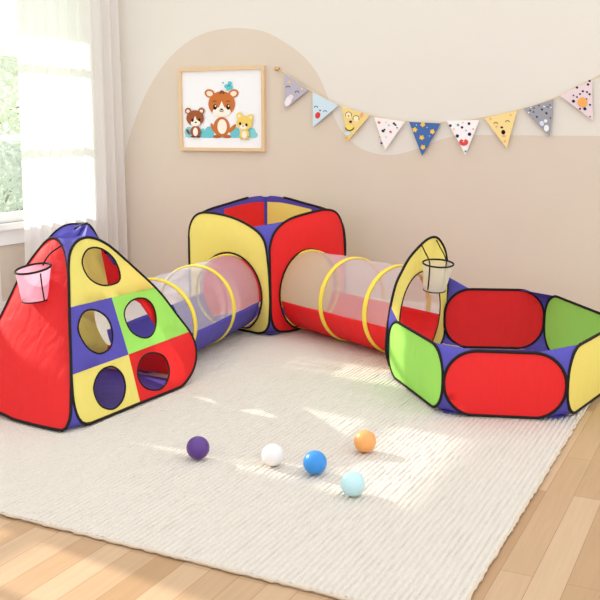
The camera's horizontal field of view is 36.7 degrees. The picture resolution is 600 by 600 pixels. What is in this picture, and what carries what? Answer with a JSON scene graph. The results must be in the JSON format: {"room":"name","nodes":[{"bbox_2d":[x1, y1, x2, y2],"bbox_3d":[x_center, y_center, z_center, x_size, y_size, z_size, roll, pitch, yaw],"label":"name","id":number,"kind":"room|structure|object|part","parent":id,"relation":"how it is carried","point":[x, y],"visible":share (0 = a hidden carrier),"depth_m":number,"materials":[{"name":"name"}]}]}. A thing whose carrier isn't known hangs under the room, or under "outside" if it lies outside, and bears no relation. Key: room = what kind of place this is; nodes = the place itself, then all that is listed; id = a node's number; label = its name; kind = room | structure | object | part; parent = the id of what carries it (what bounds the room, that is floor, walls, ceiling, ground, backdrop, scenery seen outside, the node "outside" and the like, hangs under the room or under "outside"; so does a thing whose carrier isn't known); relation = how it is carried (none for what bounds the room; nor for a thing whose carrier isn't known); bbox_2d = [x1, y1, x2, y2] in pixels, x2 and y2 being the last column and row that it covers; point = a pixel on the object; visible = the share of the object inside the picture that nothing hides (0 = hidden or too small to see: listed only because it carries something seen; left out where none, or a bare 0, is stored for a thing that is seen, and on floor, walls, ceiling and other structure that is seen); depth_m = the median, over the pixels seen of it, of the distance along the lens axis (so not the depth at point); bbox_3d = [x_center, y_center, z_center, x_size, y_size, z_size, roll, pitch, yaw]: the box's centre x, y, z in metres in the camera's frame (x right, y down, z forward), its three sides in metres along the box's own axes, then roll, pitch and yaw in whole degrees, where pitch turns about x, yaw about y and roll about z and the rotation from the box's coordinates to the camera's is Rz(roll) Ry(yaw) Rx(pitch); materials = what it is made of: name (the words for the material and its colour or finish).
{"room":"children's playroom","nodes":[
{"label":"children's playroom","id":0,"kind":"room"},
{"bbox_2d":[0,220,24,301],"bbox_3d":[-3.480,-1.240,4.437,0.120,3.600,8.120,5,12,26],"label":"wall","id":1,"kind":"structure","parent":0,"point":[12,256],"depth_m":7.01,"materials":[{"name":"beige paint"}]},
{"bbox_2d":[0,50,23,245],"bbox_3d":[-2.444,-1.429,6.401,0.165,2.175,2.920,5,12,26],"label":"window","id":2,"kind":"structure","parent":1,"relation":"in","point":[12,232],"depth_m":6.95,"materials":[{"name":"white paint"}]},
{"bbox_3d":[-2.413,-0.438,6.571,0.095,0.165,2.920,5,12,26],"label":"sill","id":3,"kind":"part","parent":2,"relation":"part of","materials":[{"name":"white paint"}]},
{"bbox_2d":[16,0,127,264],"bbox_3d":[-1.826,-1.403,7.266,0.066,2.825,1.286,5,12,26],"label":"sheer curtain","id":4,"kind":"object","parent":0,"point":[70,89],"visible":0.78,"depth_m":7.24,"materials":[{"name":"white fabric"}]},
{"bbox_2d":[0,292,599,599],"bbox_3d":[0.307,0.907,2.970,8.700,0.080,8.200,5,12,26],"label":"floor","id":5,"kind":"structure","parent":0,"point":[552,552],"depth_m":2.98,"materials":[{"name":"brown wood"}]},
{"bbox_2d":[0,275,2,313],"bbox_3d":[-2.369,-1.201,6.192,0.067,2.825,0.666,5,12,26],"label":"sheer curtain","id":6,"kind":"object","parent":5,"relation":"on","point":[1,308],"visible":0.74,"depth_m":6.69,"materials":[{"name":"white fabric"}]},
{"bbox_2d":[0,300,589,599],"bbox_3d":[-0.529,0.450,5.135,4.054,0.019,3.804,5,12,26],"label":"area rug","id":7,"kind":"object","parent":5,"relation":"on","point":[442,495],"visible":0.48,"depth_m":3.69,"materials":[{"name":"carpet"}]},
{"bbox_2d":[0,222,196,431],"bbox_3d":[-1.246,0.038,4.788,1.031,0.919,1.102,5,12,26],"label":"tent","id":8,"kind":"object","parent":7,"relation":"on","point":[56,374],"visible":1,"depth_m":4.52,"materials":[{"name":"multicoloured fabric"}]},
{"bbox_3d":[-1.334,0.131,4.495,0.787,0.829,0.464,5,12,26],"label":"panel","id":9,"kind":"part","parent":8,"relation":"part of","materials":[{"name":"red fabric"}]},
{"bbox_2d":[14,245,60,303],"bbox_3d":[-1.308,-0.129,4.498,0.184,0.270,0.232,5,12,26],"label":"basket","id":10,"kind":"object","parent":8,"relation":"on","point":[39,282],"depth_m":4.48,"materials":[{"name":"pink fabric"}]},
{"bbox_3d":[-1.118,-0.004,5.010,0.929,0.901,0.538,5,12,26],"label":"panel","id":11,"kind":"part","parent":8,"relation":"part of","materials":[{"name":"yellow fabric"}]},
{"bbox_3d":[-0.904,0.093,4.667,0.293,0.841,1.013,5,12,26],"label":"panel","id":12,"kind":"part","parent":8,"relation":"part of","materials":[{"name":"yellow fabric"}]},
{"bbox_2d":[107,254,258,372],"bbox_3d":[-0.680,0.045,5.794,0.538,0.537,1.392,4,11,19],"label":"tunnel","id":13,"kind":"object","parent":7,"relation":"on","point":[206,330],"visible":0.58,"depth_m":5.77,"materials":[{"name":"blue fabric"}]},
{"bbox_2d":[186,436,209,459],"bbox_3d":[-0.436,0.631,3.865,0.099,0.099,0.099,5,12,26],"label":"ball","id":14,"kind":"object","parent":7,"relation":"on","point":[197,447],"visible":1,"depth_m":3.83,"materials":[{"name":"purple plastic"}]},
{"bbox_2d":[188,196,345,334],"bbox_3d":[-0.236,-0.284,6.618,0.844,0.878,0.846,9,14,41],"label":"tent","id":15,"kind":"object","parent":7,"relation":"on","point":[268,233],"visible":0.84,"depth_m":6.52,"materials":[{"name":"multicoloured fabric"}]},
{"bbox_3d":[-0.512,-0.198,6.326,0.808,0.800,0.025,9,14,41],"label":"panel","id":16,"kind":"part","parent":15,"relation":"part of","materials":[{"name":"yellow fabric"}]},
{"bbox_3d":[-0.543,-0.339,6.886,0.020,0.869,0.807,9,14,41],"label":"panel","id":17,"kind":"part","parent":15,"relation":"part of","materials":[{"name":"yellow fabric"}]},
{"bbox_3d":[0.037,-0.345,6.922,0.807,0.869,0.020,9,14,41],"label":"panel","id":18,"kind":"part","parent":15,"relation":"part of","materials":[{"name":"red fabric"}]},
{"bbox_3d":[0.072,-0.214,6.356,0.024,0.819,0.806,9,14,41],"label":"panel","id":19,"kind":"part","parent":15,"relation":"part of","materials":[{"name":"red fabric"}]},
{"bbox_2d":[262,443,283,465],"bbox_3d":[-0.113,0.648,3.788,0.094,0.094,0.094,5,12,26],"label":"ball","id":20,"kind":"object","parent":7,"relation":"on","point":[272,454],"visible":1,"depth_m":3.75,"materials":[{"name":"white plastic"}]},
{"bbox_2d":[303,450,326,474],"bbox_3d":[0.061,0.663,3.694,0.098,0.098,0.098,5,12,26],"label":"ball","id":21,"kind":"object","parent":7,"relation":"on","point":[314,462],"visible":1,"depth_m":3.66,"materials":[{"name":"blue plastic"}]},
{"bbox_2d":[340,471,364,496],"bbox_3d":[0.202,0.706,3.475,0.096,0.096,0.096,5,12,26],"label":"ball","id":22,"kind":"object","parent":7,"relation":"on","point":[352,483],"visible":1,"depth_m":3.44,"materials":[{"name":"teal plastic"}]},
{"bbox_2d":[282,249,438,351],"bbox_3d":[0.404,0.008,5.922,0.571,0.563,1.261,-8,13,-37],"label":"tunnel","id":23,"kind":"object","parent":7,"relation":"on","point":[347,317],"visible":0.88,"depth_m":5.90,"materials":[{"name":"red fabric"}]},
{"bbox_2d":[354,430,375,452],"bbox_3d":[0.283,0.616,3.947,0.098,0.097,0.098,5,12,26],"label":"ball","id":24,"kind":"object","parent":7,"relation":"on","point":[364,440],"visible":1,"depth_m":3.91,"materials":[{"name":"orange plastic"}]},
{"bbox_2d":[385,236,599,418],"bbox_3d":[1.124,0.077,5.053,1.212,0.745,1.601,5,12,26],"label":"pit","id":25,"kind":"object","parent":7,"relation":"on","point":[556,374],"visible":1,"depth_m":4.82,"materials":[{"name":"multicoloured fabric"}]},
{"bbox_3d":[0.595,0.329,4.803,0.016,0.326,0.787,-3,11,-14],"label":"wall panel","id":26,"kind":"part","parent":25,"relation":"part of","materials":[{"name":"green fabric"}]},
{"bbox_3d":[0.716,-0.001,5.465,0.007,0.729,0.831,7,13,33],"label":"tall panel","id":27,"kind":"part","parent":25,"relation":"part of","materials":[{"name":"yellow fabric"}]},
{"bbox_2d":[421,240,453,293],"bbox_3d":[0.839,-0.201,5.415,0.217,0.278,0.359,5,12,26],"label":"basket","id":28,"kind":"object","parent":25,"relation":"on","point":[436,272],"depth_m":5.31,"materials":[{"name":"beige fabric"}]},
{"bbox_3d":[1.238,0.118,5.783,0.625,0.379,0.017,1,11,5],"label":"wall panel","id":29,"kind":"part","parent":25,"relation":"part of","materials":[{"name":"red fabric"}]},
{"bbox_3d":[0.990,0.411,4.376,0.582,0.323,0.016,2,11,8],"label":"wall panel","id":30,"kind":"part","parent":25,"relation":"part of","materials":[{"name":"red fabric"}]},
{"bbox_3d":[1.639,0.209,5.334,0.017,0.366,0.853,-2,11,-10],"label":"wall panel","id":31,"kind":"part","parent":25,"relation":"part of","materials":[{"name":"green fabric"}]},
{"bbox_3d":[1.502,0.355,4.624,0.017,0.341,0.718,8,13,35],"label":"wall panel","id":32,"kind":"part","parent":25,"relation":"part of","materials":[{"name":"yellow fabric"}]},
{"bbox_2d":[118,0,599,311],"bbox_3d":[2.071,-1.556,6.115,8.700,3.600,0.120,5,12,26],"label":"wall","id":33,"kind":"structure","parent":0,"point":[525,214],"depth_m":6.78,"materials":[{"name":"beige paint"}]},
{"bbox_2d":[178,65,265,150],"bbox_3d":[-0.642,-1.558,7.398,0.810,0.670,0.035,5,12,26],"label":"picture frame","id":34,"kind":"object","parent":33,"relation":"attached to","point":[221,108],"visible":1,"depth_m":7.39,"materials":[{"name":"brown wood"}]},
{"bbox_2d":[150,280,439,313],"bbox_3d":[2.138,0.185,6.329,8.482,0.100,0.018,5,12,26],"label":"baseboard","id":35,"kind":"structure","parent":33,"relation":"attached to","point":[184,286],"depth_m":7.84,"materials":[{"name":"white paint"}]},
{"bbox_3d":[2.229,-1.624,5.929,0.034,0.034,0.041,5,12,26],"label":"wall hook","id":36,"kind":"object","parent":33,"relation":"attached to","visible":0},
{"bbox_2d":[279,70,599,154],"bbox_3d":[1.022,-1.395,6.576,2.692,0.691,0.017,5,12,26],"label":"pennant bunting","id":37,"kind":"object","parent":36,"relation":"hanging from","point":[580,97],"visible":1,"depth_m":6.61,"materials":[{"name":"multicoloured fabric"}]},
{"bbox_3d":[1.024,-1.512,6.557,2.692,0.453,0.009,5,12,26],"label":"cord","id":38,"kind":"part","parent":37,"relation":"part of","materials":[{"name":"beige fabric"}]},
{"label":"outside","id":39,"kind":"structure","parent":0,"visible":0},
{"bbox_3d":[-14.736,-2.161,21.256,34.650,0.200,65.000,5,12,26],"label":"ground","id":40,"kind":"structure","parent":39,"visible":0},
{"bbox_2d":[0,39,20,165],"bbox_3d":[-5.984,-3.264,17.203,3.390,3.474,3.347,5,12,26],"label":"tree","id":41,"kind":"object","parent":40,"relation":"on","point":[7,68],"visible":0.3,"depth_m":16.48,"materials":[{"name":"green plant"}]},
{"bbox_2d":[0,121,22,212],"bbox_3d":[-4.387,-1.516,12.845,2.016,2.064,2.032,5,12,26],"label":"shrub","id":42,"kind":"object","parent":40,"relation":"on","point":[14,183],"visible":0.41,"depth_m":12.44,"materials":[{"name":"green plant"}]}
]}

